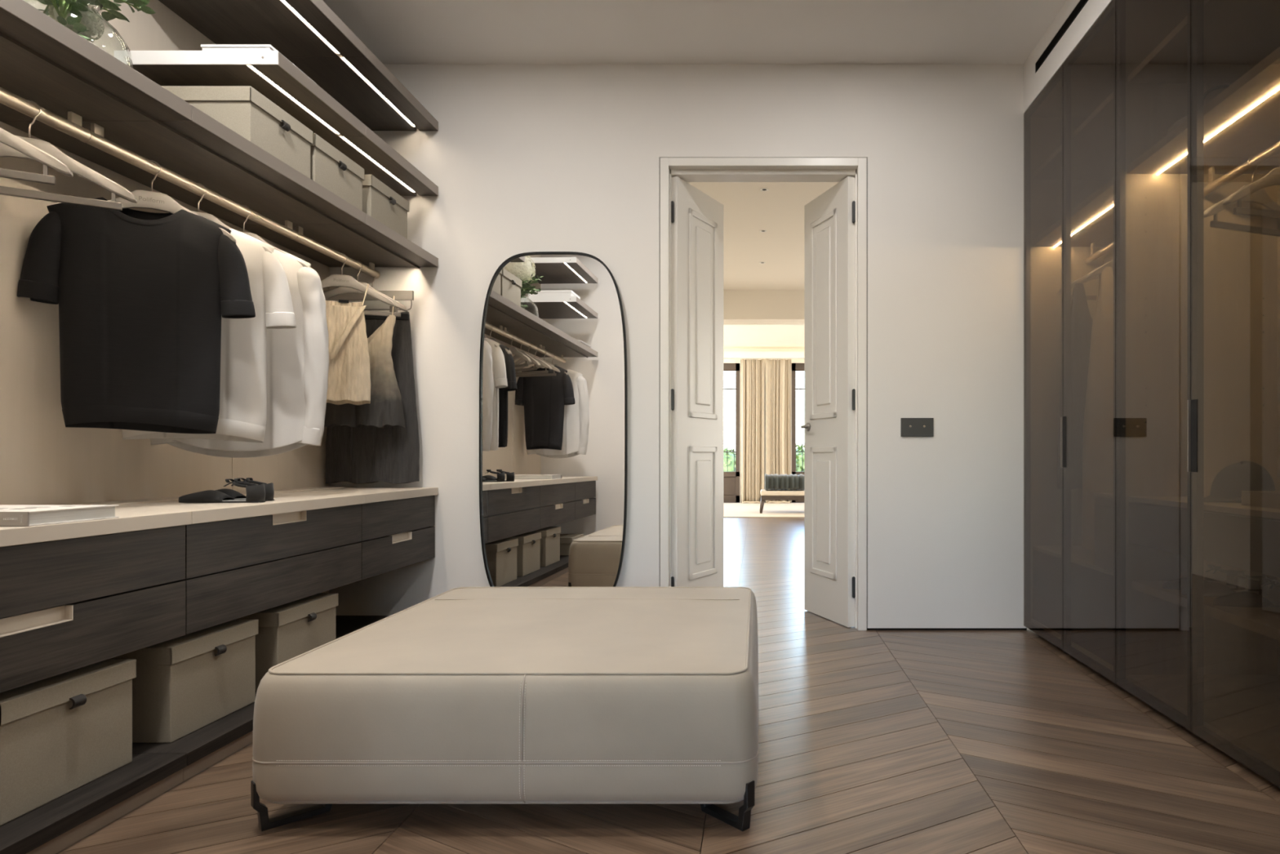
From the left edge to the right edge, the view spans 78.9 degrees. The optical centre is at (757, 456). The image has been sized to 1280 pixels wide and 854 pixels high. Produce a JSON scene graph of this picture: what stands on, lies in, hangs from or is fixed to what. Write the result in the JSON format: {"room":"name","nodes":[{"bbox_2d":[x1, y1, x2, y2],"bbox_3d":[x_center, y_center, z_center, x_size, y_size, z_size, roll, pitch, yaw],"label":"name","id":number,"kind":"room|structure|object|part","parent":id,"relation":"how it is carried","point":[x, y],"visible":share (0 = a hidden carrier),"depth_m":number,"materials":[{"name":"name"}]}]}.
{"room":"walk-in closet","nodes":[
{"label":"walk-in closet","id":0,"kind":"room"},
{"bbox_2d":[0,0,328,593],"bbox_3d":[-2.294,-0.560,1.962,0.212,2.900,3.925,0,0,0],"label":"wall","id":1,"kind":"structure","parent":0,"point":[43,460],"depth_m":2.44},
{"bbox_2d":[0,524,185,693],"bbox_3d":[-1.917,0.355,1.748,0.540,0.318,0.925,0,0,0],"label":"drawer unit","id":2,"kind":"object","parent":1,"relation":"attached to","point":[67,605],"visible":0.92,"depth_m":1.88,"materials":[{"name":"brown wood"}]},
{"bbox_3d":[-1.658,0.275,1.748,0.020,0.155,0.923,0,0,0],"label":"drawer","id":3,"kind":"part","parent":2,"relation":"part of","materials":[{"name":"brown wood"}]},
{"bbox_3d":[-1.658,0.436,1.748,0.020,0.156,0.923,0,0,0],"label":"drawer","id":4,"kind":"part","parent":2,"relation":"part of","materials":[{"name":"brown wood"}]},
{"bbox_3d":[-2.195,-0.600,2.704,0.013,2.819,0.980,0,0,0],"label":"panel","id":5,"kind":"part","parent":1,"relation":"part of","materials":[{"name":"beige paint"}]},
{"bbox_2d":[0,0,438,268],"bbox_3d":[-1.909,-0.987,2.251,0.556,0.054,3.339,0,0,0],"label":"wall shelf","id":6,"kind":"object","parent":1,"relation":"attached to","point":[44,62],"visible":1,"depth_m":2.37,"materials":[{"name":"brown wood"}]},
{"bbox_2d":[37,0,133,68],"bbox_3d":[-1.868,-1.125,2.060,0.298,0.222,0.298,0,0,0],"label":"glass vase","id":7,"kind":"object","parent":6,"relation":"on","point":[96,12],"visible":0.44,"depth_m":2.10,"materials":[{"name":"clear glass"}]},
{"bbox_2d":[37,0,155,42],"bbox_3d":[-1.882,-1.293,2.074,0.369,0.498,0.406,0,0,37],"label":"flower bouquet","id":8,"kind":"object","parent":7,"relation":"in","point":[71,14],"visible":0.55,"depth_m":2.14,"materials":[{"name":"green plant"}]},
{"bbox_3d":[-1.859,-1.230,2.088,0.008,0.371,0.075,0,0,18],"label":"flower stem","id":9,"kind":"part","parent":8,"relation":"part of","materials":[{"name":"green plant"}]},
{"bbox_3d":[-1.890,-1.141,2.104,0.016,0.194,0.126,0,0,-31],"label":"flower stem","id":10,"kind":"part","parent":8,"relation":"part of","materials":[{"name":"green plant"}]},
{"bbox_2d":[0,87,380,278],"bbox_3d":[-1.930,-0.935,2.272,0.040,0.067,3.223,0,0,0],"label":"rail","id":11,"kind":"object","parent":6,"relation":"attached to","point":[72,126],"visible":1,"depth_m":2.43,"materials":[{"name":"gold metal"}]},
{"bbox_2d":[0,127,72,185],"bbox_3d":[-1.930,-0.816,1.830,0.445,0.260,0.030,0,0,-33],"label":"clothes hanger","id":12,"kind":"object","parent":11,"relation":"hanging from","point":[6,138],"visible":1,"depth_m":1.91,"materials":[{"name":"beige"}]},
{"bbox_2d":[0,99,137,210],"bbox_3d":[-1.930,-0.816,2.033,0.445,0.260,0.030,0,0,-33],"label":"clothes hanger","id":13,"kind":"object","parent":11,"relation":"hanging from","point":[73,166],"visible":0.77,"depth_m":2.07,"materials":[{"name":"wood"},{"name":"metal"}]},
{"bbox_2d":[107,160,235,243],"bbox_3d":[-1.930,-0.830,2.444,0.445,0.231,0.030,0,0,-33],"label":"clothes hanger","id":14,"kind":"object","parent":11,"relation":"hanging from","point":[145,199],"visible":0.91,"depth_m":2.44,"materials":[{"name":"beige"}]},
{"bbox_2d":[17,197,255,433],"bbox_3d":[-1.947,-0.440,2.434,0.593,0.729,0.116,0,0,-30],"label":"t-shirt","id":15,"kind":"object","parent":14,"relation":"hanging from","point":[142,298],"visible":0.99,"depth_m":2.39,"materials":[{"name":"black fabric"}]},
{"bbox_2d":[191,182,271,253],"bbox_3d":[-1.930,-0.830,2.648,0.445,0.231,0.030,0,0,-33],"label":"clothes hanger","id":16,"kind":"object","parent":11,"relation":"hanging from","point":[207,215],"visible":0.12,"depth_m":2.66,"materials":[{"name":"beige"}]},
{"bbox_2d":[121,228,296,442],"bbox_3d":[-1.934,-0.428,2.641,0.590,0.754,0.116,0,0,-33],"label":"t-shirt","id":17,"kind":"object","parent":16,"relation":"hanging from","point":[243,352],"visible":0.28,"depth_m":2.70,"materials":[{"name":"white fabric"}]},
{"bbox_2d":[240,204,307,266],"bbox_3d":[-1.930,-0.830,2.882,0.445,0.231,0.030,0,0,-33],"label":"clothes hanger","id":18,"kind":"object","parent":11,"relation":"hanging from","point":[254,235],"visible":0.23,"depth_m":2.90,"materials":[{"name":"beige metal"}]},
{"bbox_2d":[149,248,328,457],"bbox_3d":[-1.939,-0.399,2.875,0.582,0.806,0.108,0,0,-32],"label":"shirt","id":19,"kind":"object","parent":18,"relation":"hanging from","point":[298,357],"visible":0.36,"depth_m":2.95,"materials":[{"name":"white fabric"}]},
{"bbox_2d":[320,253,394,306],"bbox_3d":[-1.930,-0.830,3.560,0.445,0.231,0.030,0,0,-22],"label":"clothes hanger","id":20,"kind":"object","parent":11,"relation":"hanging from","point":[333,280],"visible":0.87,"depth_m":3.57,"materials":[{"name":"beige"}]},
{"bbox_2d":[325,284,370,404],"bbox_3d":[-1.929,-0.528,3.558,0.240,0.569,0.115,0,0,-31],"label":"camisole","id":21,"kind":"object","parent":20,"relation":"hanging from","point":[348,381],"visible":0.82,"depth_m":3.54,"materials":[{"name":"beige fabric"}]},
{"bbox_2d":[324,260,408,316],"bbox_3d":[-1.930,-0.816,3.700,0.445,0.260,0.030,0,0,-20],"label":"clothes hanger","id":22,"kind":"object","parent":11,"relation":"hanging from","point":[340,290],"visible":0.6,"depth_m":3.71,"materials":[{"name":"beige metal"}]},
{"bbox_2d":[324,295,404,428],"bbox_3d":[-1.926,-0.464,3.700,0.413,0.648,0.150,0,0,-20],"label":"dress","id":23,"kind":"object","parent":22,"relation":"hanging from","point":[385,409],"visible":0.48,"depth_m":3.70,"materials":[{"name":"fabric"}]},
{"bbox_2d":[323,269,413,312],"bbox_3d":[-1.955,-0.823,3.855,0.450,0.246,0.024,0,0,0],"label":"hanger","id":24,"kind":"object","parent":11,"relation":"hanging from","point":[398,295],"visible":0.4,"depth_m":3.85,"materials":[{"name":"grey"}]},
{"bbox_2d":[325,311,419,484],"bbox_3d":[-1.935,-0.296,3.856,0.471,0.864,0.091,0,0,1],"label":"skirt","id":25,"kind":"object","parent":24,"relation":"hanging from","point":[364,454],"visible":0.52,"depth_m":3.83,"materials":[{"name":"black fabric"}]},
{"bbox_2d":[161,85,313,178],"bbox_3d":[-1.898,-1.121,2.713,0.474,0.212,0.357,0,0,0],"label":"storage box","id":26,"kind":"object","parent":6,"relation":"on","point":[242,109],"visible":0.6,"depth_m":2.57,"materials":[{"name":"cardboard"}]},
{"bbox_3d":[-1.905,-1.202,2.713,0.460,0.049,0.357,0,0,0],"label":"lid","id":27,"kind":"part","parent":26,"relation":"part of","materials":[{"name":"fabric"}]},
{"bbox_2d":[310,133,364,210],"bbox_3d":[-1.898,-1.121,3.087,0.474,0.212,0.365,0,0,0],"label":"storage box","id":28,"kind":"object","parent":6,"relation":"on","point":[330,168],"visible":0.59,"depth_m":3.06,"materials":[{"name":"cardboard"}]},
{"bbox_3d":[-1.905,-1.202,3.087,0.460,0.049,0.365,0,0,0],"label":"lid","id":29,"kind":"part","parent":28,"relation":"part of","materials":[{"name":"cardboard"}]},
{"bbox_2d":[362,174,408,239],"bbox_3d":[-1.898,-1.121,3.510,0.474,0.212,0.360,0,0,0],"label":"storage box","id":30,"kind":"object","parent":6,"relation":"on","point":[380,202],"visible":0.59,"depth_m":3.46,"materials":[{"name":"fabric"}]},
{"bbox_3d":[-1.905,-1.202,3.510,0.460,0.049,0.360,0,0,0],"label":"lid","id":31,"kind":"part","parent":30,"relation":"part of","materials":[{"name":"cardboard"}]},
{"bbox_2d":[180,503,361,634],"bbox_3d":[-1.917,0.355,2.704,0.540,0.318,0.981,0,0,0],"label":"drawer unit","id":32,"kind":"object","parent":1,"relation":"attached to","point":[237,568],"visible":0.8,"depth_m":2.56,"materials":[{"name":"brown wood"}]},
{"bbox_2d":[0,486,438,546],"bbox_3d":[-1.909,0.173,2.251,0.556,0.044,3.339,0,0,0],"label":"countertop","id":33,"kind":"structure","parent":32,"relation":"on","point":[134,515],"depth_m":2.40,"materials":[{"name":"paint"}]},
{"bbox_2d":[0,504,119,526],"bbox_3d":[-1.818,0.140,1.842,0.364,0.033,0.247,0,0,0],"label":"book","id":34,"kind":"object","parent":33,"relation":"on","point":[11,515],"visible":1,"depth_m":1.81,"materials":[{"name":"grey paper"}]},
{"bbox_2d":[8,505,75,509],"bbox_3d":[-1.746,0.123,1.849,0.082,0.001,0.159,0,0,40],"label":"print","id":35,"kind":"object","parent":34,"relation":"on","point":[31,507],"depth_m":1.87,"materials":[{"name":"grey paper"}]},
{"bbox_2d":[178,478,265,502],"bbox_3d":[-1.834,0.116,2.625,0.287,0.081,0.077,0,0,-2],"label":"shoe","id":36,"kind":"object","parent":33,"relation":"on","point":[255,493],"visible":1,"depth_m":2.60,"materials":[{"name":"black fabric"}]},
{"bbox_2d":[214,477,274,501],"bbox_3d":[-1.864,0.116,2.735,0.287,0.081,0.077,0,0,5],"label":"shoe","id":37,"kind":"object","parent":33,"relation":"on","point":[269,491],"visible":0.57,"depth_m":2.72,"materials":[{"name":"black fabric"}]},
{"bbox_3d":[-1.658,0.436,2.704,0.020,0.156,0.979,0,0,0],"label":"drawer","id":38,"kind":"part","parent":32,"relation":"part of","materials":[{"name":"brown wood"}]},
{"bbox_3d":[-1.658,0.275,2.704,0.020,0.155,0.979,0,0,0],"label":"drawer","id":39,"kind":"part","parent":32,"relation":"part of","materials":[{"name":"brown wood"}]},
{"bbox_2d":[114,50,438,195],"bbox_3d":[-1.909,-1.357,3.263,0.556,0.047,1.315,0,0,0],"label":"wall shelf","id":40,"kind":"object","parent":1,"relation":"attached to","point":[269,73],"visible":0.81,"depth_m":2.79,"materials":[{"name":"brown wood"}]},
{"bbox_2d":[200,44,315,83],"bbox_3d":[-1.788,-1.397,2.765,0.239,0.032,0.276,0,0,0],"label":"box","id":41,"kind":"object","parent":40,"relation":"on","point":[205,46],"visible":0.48,"depth_m":2.63,"materials":[{"name":"white"}]},
{"bbox_3d":[-2.195,-0.600,3.558,0.013,2.819,0.723,0,0,0],"label":"panel","id":42,"kind":"part","parent":1,"relation":"part of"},
{"bbox_2d":[158,0,438,130],"bbox_3d":[-1.909,-1.690,3.263,0.556,0.047,1.315,0,0,0],"label":"wall shelf","id":43,"kind":"object","parent":1,"relation":"attached to","point":[309,34],"visible":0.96,"depth_m":3.12,"materials":[{"name":"brown wood"}]},
{"bbox_2d":[356,495,435,579],"bbox_3d":[-1.917,0.355,3.558,0.540,0.318,0.724,0,0,0],"label":"drawer unit","id":44,"kind":"object","parent":1,"relation":"attached to","point":[396,534],"visible":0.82,"depth_m":3.50,"materials":[{"name":"brown wood"}]},
{"bbox_3d":[-1.658,0.436,3.558,0.020,0.156,0.722,0,0,0],"label":"drawer","id":45,"kind":"part","parent":44,"relation":"part of","materials":[{"name":"brown wood"}]},
{"bbox_3d":[-1.658,0.275,3.558,0.020,0.155,0.722,0,0,0],"label":"drawer","id":46,"kind":"part","parent":44,"relation":"part of","materials":[{"name":"brown wood"}]},
{"bbox_2d":[245,483,265,502],"bbox_3d":[-1.714,0.123,2.629,0.046,0.061,0.059,0,0,-2],"label":"heels","id":47,"kind":"structure","parent":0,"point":[255,492],"depth_m":2.61,"materials":[{"name":"black"}]},
{"bbox_2d":[258,482,274,500],"bbox_3d":[-1.744,0.123,2.724,0.046,0.061,0.059,0,0,5],"label":"heels","id":48,"kind":"structure","parent":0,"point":[269,491],"depth_m":2.71,"materials":[{"name":"black"}]},
{"bbox_2d":[56,517,1279,853],"bbox_3d":[0.200,0.990,6.059,8.800,0.200,18.517,0,0,0],"label":"floor","id":49,"kind":"structure","parent":0,"point":[870,741],"depth_m":2.07,"materials":[{"name":"brown wood"}]},
{"bbox_2d":[0,615,389,853],"bbox_3d":[-1.874,0.851,2.251,0.626,0.078,3.339,0,0,0],"label":"base platform","id":50,"kind":"object","parent":49,"relation":"on","point":[154,769],"visible":0.16,"depth_m":1.95,"materials":[{"name":"brown wood"}]},
{"bbox_2d":[0,658,136,826],"bbox_3d":[-1.878,0.675,1.860,0.474,0.272,0.370,0,0,0],"label":"storage box","id":51,"kind":"object","parent":50,"relation":"on","point":[60,734],"visible":0.92,"depth_m":1.84,"materials":[{"name":"fabric"}]},
{"bbox_3d":[-1.885,0.564,1.860,0.460,0.049,0.370,0,0,0],"label":"lid","id":52,"kind":"part","parent":51,"relation":"part of","materials":[{"name":"cardboard"}]},
{"bbox_2d":[110,619,258,742],"bbox_3d":[-1.878,0.675,2.355,0.474,0.272,0.380,0,0,0],"label":"storage box","id":53,"kind":"object","parent":50,"relation":"on","point":[182,685],"visible":0.53,"depth_m":2.26,"materials":[{"name":"fabric"}]},
{"bbox_3d":[-1.885,0.564,2.355,0.460,0.049,0.380,0,0,0],"label":"lid","id":54,"kind":"part","parent":53,"relation":"part of","materials":[{"name":"cardboard"}]},
{"bbox_2d":[235,593,338,690],"bbox_3d":[-1.878,0.675,2.840,0.474,0.272,0.380,0,0,0],"label":"storage box","id":55,"kind":"object","parent":50,"relation":"on","point":[287,631],"visible":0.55,"depth_m":2.75,"materials":[{"name":"fabric"}]},
{"bbox_3d":[-1.885,0.564,2.840,0.460,0.049,0.380,0,0,0],"label":"lid","id":56,"kind":"part","parent":55,"relation":"part of","materials":[{"name":"cardboard"}]},
{"bbox_2d":[250,586,758,831],"bbox_3d":[-0.606,0.700,2.428,1.219,0.381,1.260,0,0,0],"label":"ottoman","id":57,"kind":"object","parent":49,"relation":"on","point":[461,695],"visible":1,"depth_m":1.81,"materials":[{"name":"leather"}]},
{"bbox_3d":[-1.130,0.831,1.884,0.026,0.118,0.189,0,0,45],"label":"leg","id":58,"kind":"part","parent":57,"relation":"part of","materials":[{"name":"black metal"}]},
{"bbox_3d":[-0.082,0.831,1.884,0.189,0.118,0.026,0,0,45],"label":"leg","id":59,"kind":"part","parent":57,"relation":"part of","materials":[{"name":"black metal"}]},
{"bbox_2d":[723,502,804,517],"bbox_3d":[0.200,0.884,12.875,6.800,0.012,3.350,0,0,0],"label":"rug","id":60,"kind":"object","parent":49,"relation":"on","point":[730,509],"visible":0.29,"depth_m":12.46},
{"bbox_2d":[759,489,804,513],"bbox_3d":[0.905,0.706,12.125,1.740,0.351,0.570,0,0,0],"label":"upholstered bench","id":61,"kind":"object","parent":60,"relation":"on","point":[768,495],"visible":0.44,"depth_m":11.85,"materials":[{"name":"brown wood"}]},
{"bbox_3d":[0.081,0.758,11.894,0.082,0.246,0.063,0,0,22],"label":"leg","id":62,"kind":"part","parent":61,"relation":"part of","materials":[{"name":"brown wood"}]},
{"bbox_3d":[0.905,0.640,12.125,1.690,0.070,0.550,0,0,0],"label":"frame","id":63,"kind":"part","parent":61,"relation":"part of","materials":[{"name":"brown wood"}]},
{"bbox_2d":[764,473,804,490],"bbox_3d":[0.935,0.400,12.125,1.630,0.256,0.609,0,0,0],"label":"cushion","id":64,"kind":"object","parent":61,"relation":"on","point":[772,482],"visible":0.37,"depth_m":11.85,"materials":[{"name":"grey fabric"}]},
{"bbox_2d":[1023,0,1115,684],"bbox_3d":[1.665,-0.430,3.418,0.625,2.640,1.007,0,0,0],"label":"wardrobe","id":65,"kind":"object","parent":49,"relation":"on","point":[1069,129],"visible":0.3,"depth_m":3.31,"materials":[{"name":"black glass"}]},
{"bbox_3d":[1.364,-0.443,3.670,0.004,2.614,0.500,0,0,0],"label":"door","id":66,"kind":"part","parent":65,"relation":"part of","materials":[{"name":"brown glass"}]},
{"bbox_3d":[1.368,-0.065,3.417,0.032,0.226,0.003,0,0,0],"label":"handle","id":67,"kind":"part","parent":65,"relation":"part of","materials":[{"name":"black metal"}]},
{"bbox_3d":[1.364,-0.443,3.167,0.004,2.614,0.500,0,0,0],"label":"door","id":68,"kind":"part","parent":65,"relation":"part of","materials":[{"name":"brown glass"}]},
{"bbox_2d":[1115,0,1279,787],"bbox_3d":[1.665,-0.430,2.410,0.625,2.640,1.010,0,0,0],"label":"wardrobe","id":69,"kind":"object","parent":49,"relation":"on","point":[1197,82],"visible":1,"depth_m":2.35,"materials":[{"name":"black glass"}]},
{"bbox_3d":[1.364,-0.443,2.663,0.004,2.614,0.501,0,0,0],"label":"door","id":70,"kind":"part","parent":69,"relation":"part of","materials":[{"name":"brown glass"}]},
{"bbox_3d":[1.368,-0.065,2.408,0.032,0.226,0.003,0,0,0],"label":"handle","id":71,"kind":"part","parent":69,"relation":"part of","materials":[{"name":"black metal"}]},
{"bbox_3d":[1.364,-0.443,2.158,0.004,2.614,0.501,0,0,0],"label":"door","id":72,"kind":"part","parent":69,"relation":"part of","materials":[{"name":"brown glass"}]},
{"bbox_2d":[328,63,1026,627],"bbox_3d":[-0.050,-0.555,4.005,4.700,2.910,0.160,0,0,0],"label":"wall","id":73,"kind":"structure","parent":0,"point":[521,157],"depth_m":3.92,"materials":[{"name":"paint"}]},
{"bbox_2d":[479,251,627,586],"bbox_3d":[-1.037,-0.115,3.897,0.751,1.850,0.029,0,0,1],"label":"wall mirror","id":74,"kind":"object","parent":73,"relation":"attached to","point":[553,386],"visible":0.8,"depth_m":3.90,"materials":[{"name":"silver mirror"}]},
{"bbox_2d":[671,176,723,586],"bbox_3d":[-0.325,-0.284,4.214,0.058,2.341,0.507,0,0,26],"label":"door","id":75,"kind":"structure","parent":73,"relation":"in","point":[697,227],"depth_m":4.15,"materials":[{"name":"white paint"}]},
{"bbox_3d":[-0.295,-0.767,4.217,0.007,1.115,0.305,0,0,26],"label":"moulding","id":76,"kind":"part","parent":75,"relation":"part of","materials":[{"name":"white paint"}]},
{"bbox_3d":[-0.295,0.302,4.217,0.007,0.715,0.305,0,0,26],"label":"moulding","id":77,"kind":"part","parent":75,"relation":"part of","materials":[{"name":"white paint"}]},
{"bbox_2d":[660,157,866,630],"bbox_3d":[0.031,-0.320,4.005,1.058,2.420,0.169,0,0,0],"label":"trim","id":78,"kind":"structure","parent":73,"relation":"attached to","point":[688,169],"depth_m":3.92,"materials":[{"name":"white paint"}]},
{"bbox_2d":[800,176,854,626],"bbox_3d":[0.392,-0.284,4.219,0.165,2.341,0.507,0,0,-23],"label":"door","id":79,"kind":"structure","parent":73,"relation":"in","point":[828,427],"depth_m":4.15,"materials":[{"name":"white paint"}]},
{"bbox_3d":[0.332,-0.170,4.360,0.165,0.048,0.139,0,0,-23],"label":"lever handle","id":80,"kind":"part","parent":79,"relation":"part of","materials":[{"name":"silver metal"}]},
{"bbox_3d":[0.362,-0.767,4.224,0.007,1.115,0.305,0,0,-23],"label":"moulding","id":81,"kind":"part","parent":79,"relation":"part of","materials":[{"name":"white paint"}]},
{"bbox_3d":[0.362,0.302,4.224,0.007,0.715,0.305,0,0,-23],"label":"moulding","id":82,"kind":"part","parent":79,"relation":"part of","materials":[{"name":"white paint"}]},
{"bbox_2d":[659,157,1026,630],"bbox_3d":[0.438,-0.324,4.004,1.888,2.428,0.142,0,0,0],"label":"trim","id":83,"kind":"structure","parent":73,"relation":"attached to","point":[868,628],"depth_m":3.93,"materials":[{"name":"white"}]},
{"bbox_2d":[900,417,933,436],"bbox_3d":[0.818,-0.150,3.917,0.167,0.096,0.019,0,0,0],"label":"switch plate","id":84,"kind":"object","parent":73,"relation":"attached to","point":[909,427],"visible":1,"depth_m":3.92,"materials":[{"name":"grey"}]},
{"bbox_2d":[1035,0,1088,73],"bbox_3d":[1.408,-1.903,2.380,0.088,0.051,2.760,0,0,0],"label":"air vent","id":85,"kind":"object","parent":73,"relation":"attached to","point":[1082,3],"visible":0.32,"depth_m":3.48,"materials":[{"name":"black metal"}]},
{"bbox_2d":[1023,0,1112,113],"bbox_3d":[1.706,-1.883,2.112,0.688,0.254,3.625,0,0,0],"label":"trim","id":86,"kind":"structure","parent":73,"relation":"attached to","point":[1034,83],"depth_m":3.49,"materials":[{"name":"paint"}]},
{"bbox_2d":[322,0,1066,63],"bbox_3d":[-0.050,-2.070,2.002,4.700,0.120,4.005,0,0,0],"label":"ceiling","id":87,"kind":"structure","parent":0,"point":[394,31],"depth_m":3.60,"materials":[{"name":"paint"}]},
{"bbox_2d":[687,182,839,348],"bbox_3d":[0.250,-2.140,9.543,8.900,0.100,10.915,0,0,0],"label":"ceiling","id":88,"kind":"structure","parent":0,"point":[748,210],"depth_m":7.44,"materials":[{"name":"beige paint"}]},
{"bbox_2d":[723,289,804,324],"bbox_3d":[0.250,-1.905,9.800,8.500,0.370,0.400,0,0,0],"label":"ceiling beam","id":89,"kind":"structure","parent":88,"relation":"attached to","point":[740,307],"depth_m":9.60,"materials":[{"name":"beige paint"}]},
{"bbox_2d":[760,187,768,191],"bbox_3d":[0.055,-2.088,6.000,0.068,0.003,0.068,0,0,0],"label":"recessed light","id":90,"kind":"object","parent":88,"relation":"in","point":[762,188],"visible":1,"depth_m":6.00,"materials":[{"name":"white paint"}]},
{"bbox_2d":[723,348,804,502],"bbox_3d":[0.250,-0.600,14.900,8.900,2.980,0.200,0,0,0],"label":"wall","id":91,"kind":"structure","parent":0,"point":[725,361],"depth_m":14.80,"materials":[{"name":"beige"}]},
{"bbox_2d":[723,363,739,502],"bbox_3d":[-1.042,-0.460,14.885,1.415,2.700,0.070,0,0,0],"label":"window","id":92,"kind":"structure","parent":91,"relation":"in","point":[731,479],"depth_m":14.85,"materials":[{"name":"brown"}]},
{"bbox_3d":[-0.701,0.570,14.887,0.562,0.360,0.025,0,0,0],"label":"panel","id":93,"kind":"part","parent":92,"relation":"part of","materials":[{"name":"brown wood"}]},
{"bbox_2d":[791,363,804,502],"bbox_3d":[1.355,-0.460,14.885,1.390,2.700,0.070,0,0,0],"label":"window","id":94,"kind":"structure","parent":91,"relation":"in","point":[795,366],"depth_m":14.85,"materials":[{"name":"brown metal"}]},
{"bbox_3d":[0.250,-0.600,9.462,8.900,2.980,11.075,0,0,0],"label":"wall","id":95,"kind":"structure","parent":0,"visible":0},
{"bbox_2d":[740,359,764,502],"bbox_3d":[-0.095,-0.489,14.588,0.449,2.746,0.241,0,0,0],"label":"curtain","id":96,"kind":"object","parent":95,"relation":"hanging from","point":[752,371],"visible":0.98,"depth_m":14.59,"materials":[{"name":"fabric"}]},
{"bbox_2d":[723,351,804,359],"bbox_3d":[0.250,-1.913,14.460,8.500,0.115,0.160,0,0,0],"label":"trim","id":97,"kind":"structure","parent":95,"relation":"attached to","point":[726,355],"depth_m":14.38,"materials":[{"name":"beige"}]},
{"bbox_2d":[765,359,791,502],"bbox_3d":[0.405,-0.489,14.580,0.488,2.746,0.216,0,0,0],"label":"curtain","id":98,"kind":"object","parent":95,"relation":"hanging from","point":[778,371],"visible":0.88,"depth_m":14.59,"materials":[{"name":"fabric"}]},
{"bbox_3d":[0.500,1.040,15.500,7.000,0.300,1.000,0,0,0],"label":"trim","id":99,"kind":"structure","parent":0,"visible":0},
{"bbox_2d":[723,443,804,471],"bbox_3d":[0.200,0.309,15.703,5.600,1.162,0.025,0,0,0],"label":"balcony railing","id":100,"kind":"object","parent":99,"relation":"on","point":[727,451],"visible":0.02,"depth_m":15.70,"materials":[{"name":"black metal"}]},
{"label":"outside","id":101,"kind":"structure","parent":0,"visible":0},
{"bbox_2d":[723,446,735,471],"bbox_3d":[-1.128,3.242,21.500,2.369,7.308,2.466,0,0,0],"label":"tree","id":102,"kind":"object","parent":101,"point":[731,455],"visible":0.06,"depth_m":20.79,"materials":[{"name":"green plant"}]},
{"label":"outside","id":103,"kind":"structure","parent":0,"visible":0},
{"bbox_2d":[795,444,804,471],"bbox_3d":[1.515,3.265,21.531,2.401,7.263,2.364,0,0,0],"label":"tree","id":104,"kind":"object","parent":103,"point":[798,455],"visible":0.08,"depth_m":20.69,"materials":[{"name":"green plant"}]}
]}

